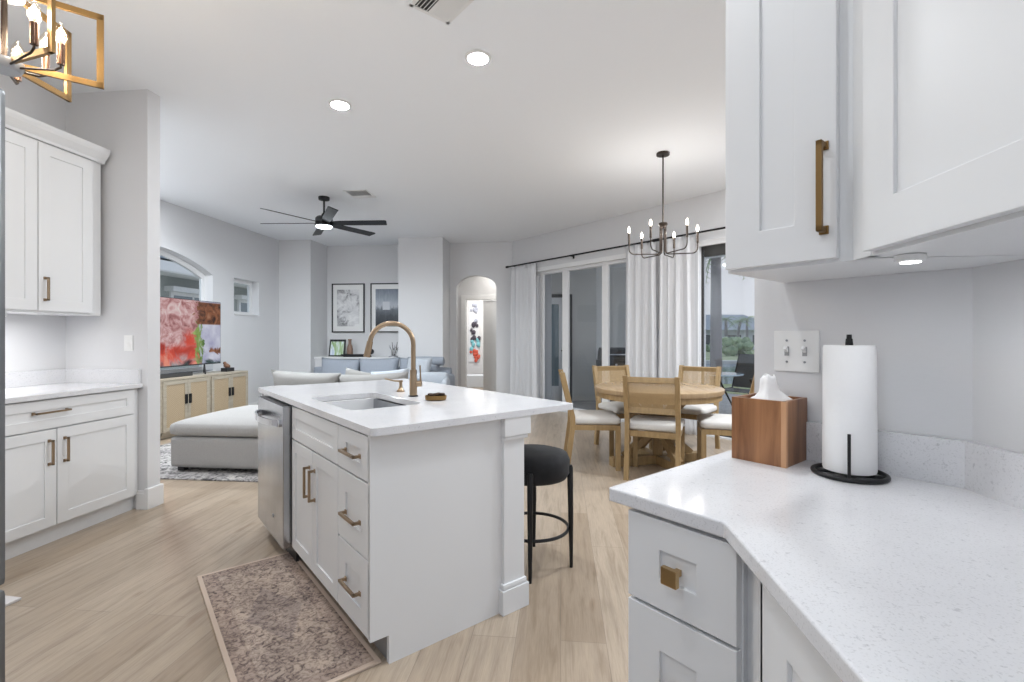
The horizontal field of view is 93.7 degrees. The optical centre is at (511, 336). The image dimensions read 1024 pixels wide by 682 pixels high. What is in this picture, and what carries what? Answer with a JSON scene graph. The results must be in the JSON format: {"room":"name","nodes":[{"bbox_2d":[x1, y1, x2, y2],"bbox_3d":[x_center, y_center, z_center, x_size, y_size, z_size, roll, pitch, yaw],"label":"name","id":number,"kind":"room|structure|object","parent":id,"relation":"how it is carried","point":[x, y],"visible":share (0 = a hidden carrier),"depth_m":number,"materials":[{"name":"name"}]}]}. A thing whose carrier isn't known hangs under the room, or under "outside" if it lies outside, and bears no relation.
{"room":"kitchen","nodes":[
{"label":"kitchen","id":0,"kind":"room"},
{"bbox_2d":[0,74,65,372],"bbox_3d":[-3.605,-0.275,1.170,0.120,3.050,4.800,0,0,6],"label":"wall","id":1,"kind":"structure","parent":0,"point":[32,342],"depth_m":3.34,"materials":[{"name":"white paint"}]},
{"bbox_2d":[5,369,65,387],"bbox_3d":[-3.386,0.285,2.606,0.020,0.102,1.900,0,0,6],"label":"backsplash","id":2,"kind":"structure","parent":1,"relation":"attached to","point":[39,377],"depth_m":3.32,"materials":[{"name":"white stone"}]},
{"bbox_2d":[5,107,110,315],"bbox_3d":[-3.167,-0.754,2.907,0.390,1.200,1.200,0,0,6],"label":"upper cabinet","id":3,"kind":"object","parent":1,"relation":"attached to","point":[53,175],"visible":1,"depth_m":3.13,"materials":[{"name":"white paint"}]},
{"bbox_2d":[66,89,159,508],"bbox_3d":[-3.753,-0.275,3.653,2.235,3.050,0.110,0,0,6],"label":"wall column","id":4,"kind":"structure","parent":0,"point":[126,123],"depth_m":3.51,"materials":[{"name":"white paint"}]},
{"bbox_2d":[124,335,132,350],"bbox_3d":[-2.793,0.044,3.496,0.070,0.115,0.008,0,0,6],"label":"wall outlet","id":5,"kind":"object","parent":4,"relation":"attached to","point":[128,339],"visible":1,"depth_m":3.49,"materials":[{"name":"white plastic"}]},
{"bbox_2d":[136,490,153,509],"bbox_3d":[-2.671,1.183,3.535,0.091,0.135,0.126,0,0,6],"label":"baseboard","id":6,"kind":"structure","parent":4,"relation":"attached to","point":[140,496],"depth_m":3.47,"materials":[{"name":"white paint"}]},
{"bbox_2d":[144,483,163,509],"bbox_3d":[-2.640,1.175,3.540,0.032,0.150,0.140,0,0,6],"label":"baseboard","id":7,"kind":"structure","parent":4,"relation":"attached to","point":[154,495],"depth_m":3.52,"materials":[{"name":"white paint"}]},
{"bbox_2d":[160,200,278,402],"bbox_3d":[-4.950,-0.275,4.006,0.220,3.050,10.170,0,0,6],"label":"wall","id":8,"kind":"structure","parent":0,"point":[224,252],"depth_m":7.77,"materials":[{"name":"white paint"}]},
{"bbox_2d":[160,250,215,373],"bbox_3d":[-4.702,-0.333,6.106,0.210,1.725,2.360,0,0,6],"label":"window","id":9,"kind":"structure","parent":8,"relation":"in","point":[193,270],"depth_m":6.96,"materials":[{"name":"white paint"}]},
{"bbox_2d":[234,279,259,315],"bbox_3d":[-4.511,-0.658,8.034,0.200,0.593,0.645,0,0,6],"label":"window","id":10,"kind":"structure","parent":8,"relation":"in","point":[249,284],"depth_m":8.31,"materials":[{"name":"white paint"}]},
{"bbox_2d":[279,240,326,372],"bbox_3d":[-4.085,-0.275,9.260,0.800,3.050,0.700,0,0,6],"label":"wall","id":11,"kind":"structure","parent":0,"point":[302,263],"depth_m":8.91,"materials":[{"name":"white paint"}]},
{"bbox_2d":[315,359,321,366],"bbox_3d":[-2.853,0.828,9.174,1.666,0.845,0.478,0,0,6],"label":"wall ledge","id":12,"kind":"object","parent":11,"relation":"attached to","point":[318,362],"visible":0.11,"depth_m":9.01,"materials":[{"name":"white paint"}]},
{"bbox_2d":[314,356,395,358],"bbox_3d":[-2.854,0.390,9.162,1.670,0.030,0.503,0,0,6],"label":"trim ledge","id":13,"kind":"object","parent":12,"relation":"on","point":[332,357],"visible":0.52,"depth_m":8.93,"materials":[{"name":"white paint"}]},
{"bbox_2d":[328,339,345,356],"bbox_3d":[-3.369,0.212,9.253,0.340,0.328,0.071,0,0,14],"label":"photo frame","id":14,"kind":"object","parent":13,"relation":"on","point":[337,346],"visible":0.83,"depth_m":9.25,"materials":[{"name":"black plastic"}]},
{"bbox_2d":[330,342,343,354],"bbox_3d":[-3.369,0.219,9.252,0.292,0.266,0.050,0,0,14],"label":"print","id":15,"kind":"object","parent":14,"relation":"attached to","point":[336,348],"depth_m":9.25},
{"bbox_2d":[0,0,724,245],"bbox_3d":[-0.563,-1.850,3.857,8.900,0.100,10.760,0,0,6],"label":"ceiling","id":16,"kind":"structure","parent":0,"point":[568,118],"depth_m":3.69,"materials":[{"name":"white paint"}]},
{"bbox_2d":[0,0,103,101],"bbox_3d":[-1.847,-1.385,1.756,0.527,0.830,0.533,0,0,6],"label":"chandelier","id":17,"kind":"object","parent":16,"relation":"hanging from","point":[12,66],"visible":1,"depth_m":1.80,"materials":[{"name":"gold metal"}]},
{"bbox_2d":[260,196,386,235],"bbox_3d":[-2.418,-1.597,6.176,1.642,0.405,1.490,0,0,6],"label":"ceiling fan","id":18,"kind":"object","parent":16,"relation":"hanging from","point":[323,221],"visible":1,"depth_m":6.14,"materials":[{"name":"black metal"}]},
{"bbox_2d":[328,99,351,109],"bbox_3d":[-1.329,-1.795,3.708,0.170,0.008,0.170,0,0,6],"label":"recessed light","id":19,"kind":"object","parent":16,"relation":"in","point":[339,104],"visible":1,"depth_m":3.71,"materials":[{"name":"white plastic"}]},
{"bbox_2d":[343,190,375,197],"bbox_3d":[-1.910,-1.794,6.034,0.300,0.013,0.320,0,0,6],"label":"ceiling vent","id":20,"kind":"object","parent":16,"relation":"in","point":[353,193],"visible":1,"depth_m":6.02,"materials":[{"name":"white plastic"}]},
{"bbox_2d":[409,0,473,24],"bbox_3d":[-0.377,-1.794,2.575,0.250,0.013,0.270,0,0,-39],"label":"ceiling vent","id":21,"kind":"object","parent":16,"relation":"in","point":[446,11],"visible":1,"depth_m":2.61,"materials":[{"name":"white plastic"}]},
{"bbox_2d":[465,50,490,64],"bbox_3d":[-0.218,-1.795,3.086,0.170,0.008,0.170,0,0,6],"label":"recessed light","id":22,"kind":"object","parent":16,"relation":"in","point":[475,57],"visible":1,"depth_m":3.08,"materials":[{"name":"white glass"}]},
{"bbox_2d":[628,151,698,257],"bbox_3d":[1.477,-1.303,4.695,0.673,0.995,0.626,0,0,0],"label":"dining chandelier","id":23,"kind":"object","parent":16,"relation":"hanging from","point":[661,154],"visible":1,"depth_m":4.69,"materials":[{"name":"brown metal"}]},
{"bbox_2d":[327,245,397,355],"bbox_3d":[-2.832,-0.275,9.475,1.950,3.050,0.120,0,0,6],"label":"wall niche","id":24,"kind":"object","parent":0,"point":[367,264],"visible":0.19,"depth_m":9.42,"materials":[{"name":"white paint"}]},
{"bbox_2d":[332,283,364,331],"bbox_3d":[-3.220,-0.570,9.437,0.665,0.960,0.030,0,0,6],"label":"framed print","id":25,"kind":"object","parent":24,"relation":"attached to","point":[348,300],"visible":1,"depth_m":9.43,"materials":[{"name":"white paper"}]},
{"bbox_2d":[370,283,397,331],"bbox_3d":[-2.432,-0.570,9.357,0.670,0.960,0.030,0,0,6],"label":"framed print","id":26,"kind":"object","parent":24,"relation":"attached to","point":[383,296],"visible":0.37,"depth_m":9.36,"materials":[{"name":"grey paper"}]},
{"bbox_2d":[0,411,731,681],"bbox_3d":[-0.563,1.275,3.857,8.900,0.050,10.760,0,0,6],"label":"floor","id":27,"kind":"structure","parent":0,"point":[119,598],"depth_m":2.31,"materials":[{"name":"brown wood"}]},
{"bbox_2d":[0,89,4,681],"bbox_3d":[-1.448,0.350,0.610,0.760,1.760,0.910,0,0,6],"label":"refrigerator","id":28,"kind":"object","parent":27,"relation":"on","point":[2,93],"visible":1,"depth_m":1.02,"materials":[{"name":"grey metal"}]},
{"bbox_2d":[5,388,137,559],"bbox_3d":[-3.038,0.808,2.963,0.627,0.884,1.112,0,0,6],"label":"base cabinet","id":29,"kind":"object","parent":27,"relation":"on","point":[71,462],"visible":0.98,"depth_m":2.97,"materials":[{"name":"white paint"}]},
{"bbox_2d":[5,369,142,403],"bbox_3d":[-3.087,0.300,2.575,0.622,0.132,1.900,0,0,6],"label":"countertop","id":30,"kind":"structure","parent":29,"relation":"on","point":[22,386],"depth_m":3.33,"materials":[{"name":"white stone"}]},
{"bbox_2d":[160,370,247,438],"bbox_3d":[-4.321,0.876,6.585,0.432,0.723,1.630,0,0,6],"label":"sideboard","id":31,"kind":"object","parent":27,"relation":"on","point":[181,398],"visible":0.58,"depth_m":6.39,"materials":[{"name":"brown wood"}]},
{"bbox_2d":[160,371,192,378],"bbox_3d":[-4.342,0.487,6.020,0.083,0.055,0.800,0,0,6],"label":"soundbar","id":32,"kind":"object","parent":31,"relation":"on","point":[188,373],"visible":0.56,"depth_m":6.14,"materials":[{"name":"black plastic"}]},
{"bbox_2d":[160,296,220,373],"bbox_3d":[-4.365,0.003,6.308,0.236,1.016,1.470,0,0,6],"label":"television","id":33,"kind":"object","parent":31,"relation":"on","point":[190,330],"visible":0.52,"depth_m":6.43,"materials":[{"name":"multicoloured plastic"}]},
{"bbox_2d":[160,443,257,481],"bbox_3d":[-2.495,1.243,6.113,2.900,0.012,3.900,0,0,6],"label":"area rug","id":34,"kind":"object","parent":27,"relation":"on","point":[167,471],"visible":0.04,"depth_m":4.35,"materials":[{"name":"grey carpet"}]},
{"bbox_2d":[170,405,257,470],"bbox_3d":[-2.518,0.983,4.899,1.170,0.509,1.160,0,0,6],"label":"ottoman","id":35,"kind":"object","parent":34,"relation":"on","point":[228,438],"visible":0.39,"depth_m":4.36,"materials":[{"name":"grey fabric"}]},
{"bbox_2d":[170,405,257,436],"bbox_3d":[-2.518,0.823,4.899,1.170,0.190,1.160,0,0,6],"label":"cushion","id":36,"kind":"object","parent":35,"relation":"on","point":[238,421],"depth_m":4.37,"materials":[{"name":"grey fabric"}]},
{"bbox_2d":[262,370,408,395],"bbox_3d":[-2.029,0.816,5.955,1.820,0.842,0.950,0,0,6],"label":"sofa","id":37,"kind":"object","parent":34,"relation":"on","point":[281,378],"visible":0.08,"depth_m":5.66,"materials":[{"name":"beige fabric"}]},
{"bbox_2d":[271,370,340,385],"bbox_3d":[-2.473,0.658,5.785,0.897,0.525,0.264,0,0,6],"label":"cushion","id":38,"kind":"object","parent":37,"relation":"on","point":[284,378],"depth_m":5.68,"materials":[{"name":"beige fabric"}]},
{"bbox_2d":[339,372,408,381],"bbox_3d":[-1.627,0.670,5.699,0.901,0.530,0.274,0,0,6],"label":"cushion","id":39,"kind":"object","parent":37,"relation":"on","point":[403,375],"depth_m":5.61,"materials":[{"name":"beige fabric"}]},
{"bbox_2d":[314,357,454,385],"bbox_3d":[-2.360,0.795,8.231,2.640,0.884,0.950,0,0,6],"label":"sofa","id":40,"kind":"object","parent":34,"relation":"on","point":[329,365],"visible":0.13,"depth_m":8.40,"materials":[{"name":"blue fabric"}]},
{"bbox_2d":[321,357,359,374],"bbox_3d":[-3.055,0.625,8.517,0.771,0.524,0.273,0,0,6],"label":"cushion","id":41,"kind":"object","parent":40,"relation":"on","point":[329,365],"depth_m":8.43,"materials":[{"name":"blue fabric"}]},
{"bbox_2d":[359,357,399,372],"bbox_3d":[-2.339,0.613,8.445,0.767,0.521,0.264,0,0,6],"label":"cushion","id":42,"kind":"object","parent":40,"relation":"on","point":[386,364],"depth_m":8.36,"materials":[{"name":"blue fabric"}]},
{"bbox_2d":[399,357,439,371],"bbox_3d":[-1.622,0.625,8.372,0.775,0.536,0.257,0,0,6],"label":"cushion","id":43,"kind":"object","parent":40,"relation":"on","point":[403,361],"depth_m":8.31,"materials":[{"name":"white fabric"}]},
{"bbox_2d":[407,357,432,378],"bbox_3d":[-1.560,0.550,7.999,0.460,0.418,0.226,0,0,17],"label":"throw pillow","id":44,"kind":"object","parent":40,"relation":"on","point":[425,363],"visible":0.45,"depth_m":7.94,"materials":[{"name":"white fabric"}]},
{"bbox_2d":[417,372,449,384],"bbox_3d":[-1.214,0.889,7.174,0.550,0.697,0.650,0,0,-4],"label":"accent chair","id":45,"kind":"object","parent":34,"relation":"on","point":[434,377],"visible":0.19,"depth_m":7.36,"materials":[{"name":"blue fabric"}]},
{"bbox_2d":[197,552,380,681],"bbox_3d":[-1.067,1.244,2.165,0.468,0.009,1.220,0,0,-39],"label":"kitchen rug","id":46,"kind":"object","parent":27,"relation":"on","point":[271,619],"visible":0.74,"depth_m":2.06,"materials":[{"name":"brown carpet"}]},
{"bbox_2d":[264,394,530,663],"bbox_3d":[-0.799,0.808,2.710,0.825,0.884,1.841,0,0,-39],"label":"base cabinet","id":47,"kind":"object","parent":27,"relation":"on","point":[417,536],"visible":0.95,"depth_m":2.01,"materials":[{"name":"white paint"}]},
{"bbox_2d":[255,396,361,561],"bbox_3d":[-1.262,0.811,2.971,0.561,0.872,0.610,0,0,-39],"label":"dishwasher","id":48,"kind":"object","parent":47,"relation":"in","point":[273,416],"visible":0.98,"depth_m":2.71,"materials":[{"name":"silver metal"}]},
{"bbox_2d":[259,379,572,436],"bbox_3d":[-0.691,0.351,2.820,1.070,0.030,1.877,0,0,-39],"label":"countertop","id":49,"kind":"structure","parent":47,"relation":"on","point":[462,405],"depth_m":2.35,"materials":[{"name":"white stone"}]},
{"bbox_2d":[325,398,403,408],"bbox_3d":[-0.797,0.459,2.544,0.420,0.178,0.670,0,0,-39],"label":"sink","id":50,"kind":"object","parent":49,"relation":"in","point":[378,403],"visible":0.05,"depth_m":2.78,"materials":[{"name":"silver metal"}]},
{"bbox_2d":[363,321,421,396],"bbox_3d":[-0.667,0.123,2.696,0.322,0.426,0.054,0,0,-12],"label":"kitchen faucet","id":51,"kind":"object","parent":49,"relation":"on","point":[413,383],"visible":1,"depth_m":2.70,"materials":[{"name":"gold metal"}]},
{"bbox_2d":[425,392,446,400],"bbox_3d":[-0.405,0.316,2.554,0.114,0.041,0.074,0,0,-4],"label":"dish","id":52,"kind":"object","parent":49,"relation":"on","point":[438,396],"visible":1,"depth_m":2.52,"materials":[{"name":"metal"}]},
{"bbox_2d":[524,444,572,583],"bbox_3d":[0.112,0.934,2.652,0.414,0.632,0.414,0,0,-39],"label":"bar stool","id":53,"kind":"object","parent":27,"relation":"on","point":[544,465],"visible":0.58,"depth_m":2.50,"materials":[{"name":"black metal"}]},
{"bbox_2d":[558,369,620,470],"bbox_3d":[0.748,0.792,4.721,0.572,0.915,0.475,0,0,4],"label":"dining chair","id":54,"kind":"object","parent":27,"relation":"on","point":[604,420],"visible":0.95,"depth_m":4.50,"materials":[{"name":"brown wood"}]},
{"bbox_2d":[592,365,651,449],"bbox_3d":[1.254,0.792,5.454,0.475,0.915,0.572,0,0,-19],"label":"dining chair","id":55,"kind":"object","parent":27,"relation":"on","point":[607,372],"visible":0.39,"depth_m":5.59,"materials":[{"name":"brown wood"}]},
{"bbox_2d":[622,375,684,480],"bbox_3d":[1.285,0.792,4.317,0.475,0.915,0.572,0,0,24],"label":"dining chair","id":56,"kind":"object","parent":27,"relation":"on","point":[675,426],"visible":0.97,"depth_m":4.15,"materials":[{"name":"brown wood"}]},
{"bbox_2d":[595,381,724,469],"bbox_3d":[1.443,0.869,4.758,1.220,0.758,1.220,0,0,6],"label":"dining table","id":57,"kind":"object","parent":27,"relation":"on","point":[690,393],"visible":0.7,"depth_m":4.61,"materials":[{"name":"brown wood"}]},
{"bbox_2d":[628,508,746,681],"bbox_3d":[0.540,0.808,1.125,0.612,0.884,0.243,0,0,-39],"label":"base cabinet","id":58,"kind":"object","parent":27,"relation":"on","point":[687,586],"visible":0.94,"depth_m":0.94,"materials":[{"name":"white paint"}]},
{"bbox_2d":[663,365,721,450],"bbox_3d":[2.006,0.792,5.362,0.475,0.915,0.572,0,0,41],"label":"dining chair","id":59,"kind":"object","parent":27,"relation":"on","point":[688,411],"visible":0.41,"depth_m":5.39,"materials":[{"name":"brown wood"}]},
{"bbox_2d":[697,377,753,459],"bbox_3d":[2.032,0.792,4.446,0.572,0.915,0.475,0,0,17],"label":"dining chair","id":60,"kind":"object","parent":27,"relation":"on","point":[707,423],"visible":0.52,"depth_m":4.30,"materials":[{"name":"white fabric"}]},
{"bbox_2d":[747,566,841,681],"bbox_3d":[0.619,0.808,0.158,0.560,0.884,1.520,0,0,6],"label":"base cabinet","id":61,"kind":"object","parent":27,"relation":"on","point":[777,649],"visible":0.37,"depth_m":0.73,"materials":[{"name":"white paint"}]},
{"bbox_2d":[609,421,1023,681],"bbox_3d":[0.540,0.299,0.262,0.805,0.134,2.431,0,0,6],"label":"countertop","id":62,"kind":"structure","parent":61,"relation":"on","point":[918,575],"depth_m":0.78,"materials":[{"name":"white stone"}]},
{"bbox_2d":[732,374,806,467],"bbox_3d":[0.710,0.219,1.325,0.142,0.234,0.142,0,0,-39],"label":"tissue box","id":63,"kind":"object","parent":62,"relation":"on","point":[769,425],"visible":1,"depth_m":1.28,"materials":[{"name":"brown wood"}]},
{"bbox_2d":[810,335,890,484],"bbox_3d":[0.819,0.165,1.166,0.161,0.342,0.161,0,0,35],"label":"paper towel holder","id":64,"kind":"object","parent":62,"relation":"on","point":[884,478],"visible":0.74,"depth_m":1.11,"materials":[{"name":"black metal"}]},
{"bbox_2d":[822,345,877,475],"bbox_3d":[0.819,0.171,1.166,0.111,0.302,0.111,0,0,6],"label":"paper towel roll","id":65,"kind":"object","parent":64,"relation":"on","point":[849,384],"visible":0.94,"depth_m":1.12,"materials":[{"name":"white paper"}]},
{"bbox_2d":[398,237,449,367],"bbox_3d":[-1.617,-0.275,9.015,0.820,3.050,0.710,0,0,6],"label":"wall pier","id":66,"kind":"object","parent":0,"point":[423,262],"visible":0.56,"depth_m":8.67,"materials":[{"name":"white paint"}]},
{"bbox_2d":[458,276,495,387],"bbox_3d":[-0.406,-0.125,10.354,2.900,2.750,0.120,0,0,6],"label":"wall","id":67,"kind":"structure","parent":0,"point":[476,285],"depth_m":10.35,"materials":[{"name":"white paint"}]},
{"bbox_2d":[461,295,495,386],"bbox_3d":[-0.602,0.175,10.304,1.000,2.150,0.020,0,0,6],"label":"door frame","id":68,"kind":"structure","parent":67,"relation":"in","point":[464,298],"depth_m":10.34,"materials":[{"name":"white paint"}]},
{"bbox_2d":[483,301,495,391],"bbox_3d":[-0.409,0.230,10.317,0.420,2.020,0.074,0,0,6],"label":"hall door","id":69,"kind":"structure","parent":67,"relation":"in","point":[489,307],"depth_m":10.32,"materials":[{"name":"white paint"}]},
{"bbox_2d":[450,242,512,393],"bbox_3d":[-0.624,-0.275,9.200,1.300,3.050,0.140,0,0,6],"label":"wall","id":70,"kind":"structure","parent":0,"point":[490,260],"depth_m":9.10,"materials":[{"name":"white paint"}]},
{"bbox_2d":[467,300,495,373],"bbox_3d":[-0.830,-0.125,12.608,4.200,2.750,0.120,0,0,6],"label":"wall","id":71,"kind":"structure","parent":0,"point":[472,367],"depth_m":12.55,"materials":[{"name":"white paint"}]},
{"bbox_2d":[469,303,480,361],"bbox_3d":[-0.975,-0.114,12.525,0.328,1.572,0.055,0,0,6],"label":"painting","id":72,"kind":"object","parent":71,"relation":"attached to","point":[474,338],"depth_m":12.53,"materials":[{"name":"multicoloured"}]},
{"bbox_2d":[545,274,551,399],"bbox_3d":[0.740,-0.125,9.655,0.120,2.750,1.040,0,0,6],"label":"wall","id":73,"kind":"structure","parent":0,"point":[548,278],"depth_m":9.14,"materials":[{"name":"white paint"}]},
{"bbox_2d":[552,268,595,400],"bbox_3d":[0.687,-0.130,9.656,2.000,2.800,0.150,0,0,0],"label":"wall","id":74,"kind":"structure","parent":0,"point":[582,282],"depth_m":9.58,"materials":[{"name":"white paint"}]},
{"bbox_2d":[552,294,571,400],"bbox_3d":[0.767,0.210,9.505,0.860,2.120,0.095,0,0,0],"label":"patio door","id":75,"kind":"structure","parent":74,"relation":"in","point":[556,298],"depth_m":9.53,"materials":[{"name":"white paint"}]},
{"bbox_2d":[596,267,601,359],"bbox_3d":[2.052,-0.130,10.616,0.150,2.800,2.200,0,0,24],"label":"wall","id":76,"kind":"structure","parent":0,"point":[598,269],"depth_m":9.77,"materials":[{"name":"white paint"}]},
{"bbox_2d":[610,267,625,346],"bbox_3d":[2.976,-0.130,10.619,1.800,2.800,0.150,0,0,0],"label":"window pane","id":77,"kind":"structure","parent":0,"point":[617,274],"depth_m":10.54,"materials":[{"name":"grey glass"}]},
{"bbox_2d":[513,190,731,439],"bbox_3d":[1.905,-0.275,6.841,0.161,3.050,5.795,0,0,-39],"label":"wall","id":78,"kind":"structure","parent":0,"point":[707,211],"depth_m":6.91,"materials":[{"name":"white paint"}]},
{"bbox_2d":[536,259,625,419],"bbox_3d":[1.138,0.037,7.813,0.100,2.385,2.130,0,0,-39],"label":"sliding door","id":79,"kind":"structure","parent":78,"relation":"in","point":[540,276],"depth_m":8.05,"materials":[{"name":"white paint"}]},
{"bbox_2d":[506,239,655,267],"bbox_3d":[0.956,-1.310,7.775,0.130,0.070,3.251,0,0,-39],"label":"curtain rod","id":80,"kind":"object","parent":78,"relation":"attached to","point":[652,240],"visible":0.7,"depth_m":7.49,"materials":[{"name":"black metal"}]},
{"bbox_2d":[510,263,536,397],"bbox_3d":[0.193,-0.030,8.642,0.073,2.530,0.715,0,0,-39],"label":"curtain","id":81,"kind":"object","parent":80,"relation":"hanging from","point":[523,356],"visible":0.92,"depth_m":8.59,"materials":[{"name":"white fabric"}]},
{"bbox_2d":[625,242,656,377],"bbox_3d":[1.782,-0.030,6.698,0.066,2.530,0.550,0,0,-39],"label":"curtain","id":82,"kind":"object","parent":80,"relation":"hanging from","point":[641,328],"visible":0.7,"depth_m":6.69,"materials":[{"name":"white fabric"}]},
{"bbox_2d":[536,237,724,434],"bbox_3d":[1.923,0.015,6.678,0.018,2.470,5.020,0,0,-39],"label":"trim","id":83,"kind":"structure","parent":78,"relation":"attached to","point":[722,239],"depth_m":6.13,"materials":[{"name":"white paint"}]},
{"bbox_2d":[701,243,731,437],"bbox_3d":[2.994,0.037,5.497,0.050,2.385,1.735,0,0,-39],"label":"window","id":84,"kind":"structure","parent":78,"relation":"in","point":[719,249],"depth_m":6.14,"materials":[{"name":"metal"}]},
{"bbox_2d":[572,393,739,429],"bbox_3d":[4.636,1.310,7.330,4.750,0.080,9.500,0,0,-39],"label":"floor","id":85,"kind":"structure","parent":0,"point":[725,407],"depth_m":8.90,"materials":[{"name":"concrete"}]},
{"bbox_2d":[596,347,625,401],"bbox_3d":[2.048,0.734,8.887,0.890,1.082,0.545,0,0,0],"label":"barbecue grill","id":86,"kind":"object","parent":85,"relation":"on","point":[617,354],"visible":0.26,"depth_m":8.69,"materials":[{"name":"black metal"}]},
{"bbox_2d":[597,347,625,360],"bbox_3d":[1.873,0.430,8.900,0.500,0.475,0.450,0,0,0],"label":"hood","id":87,"kind":"object","parent":86,"relation":"attached to","point":[613,350],"depth_m":8.74,"materials":[{"name":"plastic"}]},
{"bbox_2d":[720,354,753,405],"bbox_3d":[3.747,0.782,7.784,0.751,0.996,0.572,0,0,-34],"label":"patio chair","id":88,"kind":"object","parent":85,"relation":"on","point":[745,362],"visible":0.34,"depth_m":8.00,"materials":[{"name":"black metal"}]},
{"bbox_2d":[658,235,695,434],"bbox_3d":[2.145,-0.030,6.244,0.073,2.530,0.557,0,0,-39],"label":"curtain","id":89,"kind":"object","parent":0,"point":[677,327],"visible":0.59,"depth_m":6.21,"materials":[{"name":"white fabric"}]},
{"bbox_2d":[754,259,1023,453],"bbox_3d":[0.791,-0.275,-0.091,0.437,3.050,3.178,0,0,6],"label":"wall","id":90,"kind":"structure","parent":0,"point":[949,343],"depth_m":1.14,"materials":[{"name":"white paint"}]},
{"bbox_2d":[774,331,819,372],"bbox_3d":[0.793,0.040,1.345,0.022,0.115,0.116,0,0,-39],"label":"light switch","id":91,"kind":"object","parent":90,"relation":"attached to","point":[794,351],"visible":1,"depth_m":1.34,"materials":[{"name":"white plastic"}]},
{"bbox_2d":[725,0,1023,282],"bbox_3d":[0.794,-0.855,1.059,0.374,1.400,0.513,0,0,-39],"label":"upper cabinet","id":92,"kind":"object","parent":90,"relation":"attached to","point":[790,64],"visible":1,"depth_m":1.05,"materials":[{"name":"white paint"}]},
{"bbox_2d":[806,421,967,487],"bbox_3d":[0.868,0.284,1.251,0.020,0.104,0.478,0,0,-39],"label":"backsplash","id":93,"kind":"structure","parent":90,"relation":"attached to","point":[940,460],"depth_m":1.13,"materials":[{"name":"white stone"}]},
{"bbox_2d":[855,0,1023,259],"bbox_3d":[0.744,-0.855,-0.010,0.342,1.400,1.930,0,0,6],"label":"upper cabinet","id":94,"kind":"object","parent":90,"relation":"attached to","point":[939,84],"visible":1,"depth_m":0.74,"materials":[{"name":"white paint"}]},
{"bbox_2d":[894,253,926,263],"bbox_3d":[0.750,-0.147,0.904,0.048,0.014,0.048,0,0,6],"label":"light","id":95,"kind":"object","parent":94,"relation":"attached to","point":[912,258],"visible":1,"depth_m":0.89,"materials":[{"name":"white plastic"}]},
{"bbox_3d":[-0.970,1.275,11.235,4.200,0.050,3.840,0,0,6],"label":"floor","id":96,"kind":"structure","parent":0,"visible":0},
{"bbox_2d":[467,374,482,387],"bbox_3d":[-0.887,1.100,12.051,0.900,0.300,0.400,0,0,6],"label":"storage bench","id":97,"kind":"object","parent":96,"relation":"on","point":[473,380],"visible":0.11,"depth_m":11.86,"materials":[{"name":"white"}]},
{"label":"outside","id":98,"kind":"structure","parent":0,"visible":0},
{"bbox_2d":[723,384,749,394],"bbox_3d":[27.398,1.575,12.445,68.000,0.050,2.700,0,0,6],"label":"bank","id":99,"kind":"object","parent":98,"point":[724,385],"depth_m":14.45,"materials":[{"name":"green plant"}]},
{"bbox_2d":[706,257,747,386],"bbox_3d":[5.916,-0.638,14.042,2.339,4.377,2.420,0,0,6],"label":"palm tree","id":100,"kind":"object","parent":99,"relation":"on","point":[716,297],"visible":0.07,"depth_m":13.88,"materials":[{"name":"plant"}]},
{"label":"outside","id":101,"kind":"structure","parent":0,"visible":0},
{"bbox_2d":[706,350,753,359],"bbox_3d":[36.971,1.565,67.107,180.000,0.070,79.000,0,0,6],"label":"ground","id":102,"kind":"structure","parent":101,"point":[724,357],"depth_m":35.82,"materials":[{"name":"green plant"}]},
{"bbox_2d":[706,315,753,349],"bbox_3d":[25.375,-0.650,61.000,15.200,4.400,7.200,0,0,0],"label":"house","id":103,"kind":"structure","parent":102,"relation":"on","point":[731,333],"depth_m":58.00,"materials":[{"name":"grey"}]},
{"bbox_2d":[722,336,752,355],"bbox_3d":[18.252,0.789,39.056,2.532,1.791,1.924,0,0,6],"label":"shrub","id":104,"kind":"object","parent":102,"relation":"on","point":[732,346],"visible":0.98,"depth_m":38.40,"materials":[{"name":"green plant"}]},
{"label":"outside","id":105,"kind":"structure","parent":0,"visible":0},
{"bbox_3d":[-33.622,1.575,6.431,51.800,0.050,22.000,0,0,6],"label":"ground","id":106,"kind":"structure","parent":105,"visible":0},
{"bbox_2d":[160,256,246,369],"bbox_3d":[-10.574,-1.150,8.613,5.620,5.400,17.000,0,0,6],"label":"house","id":107,"kind":"structure","parent":106,"relation":"on","point":[176,281],"depth_m":11.52,"materials":[{"name":"grey paint"}]},
{"bbox_2d":[164,286,198,294],"bbox_3d":[-7.904,-1.130,11.985,0.250,0.120,1.650,0,0,6],"label":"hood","id":108,"kind":"object","parent":107,"relation":"attached to","point":[177,290],"depth_m":11.48,"materials":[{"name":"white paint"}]},
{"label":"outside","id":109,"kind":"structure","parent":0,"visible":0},
{"bbox_2d":[706,364,735,383],"bbox_3d":[32.247,1.675,20.597,180.000,0.050,14.500,0,0,6],"label":"lake","id":110,"kind":"structure","parent":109,"point":[725,367],"depth_m":23.64,"materials":[{"name":"blue liquid"}]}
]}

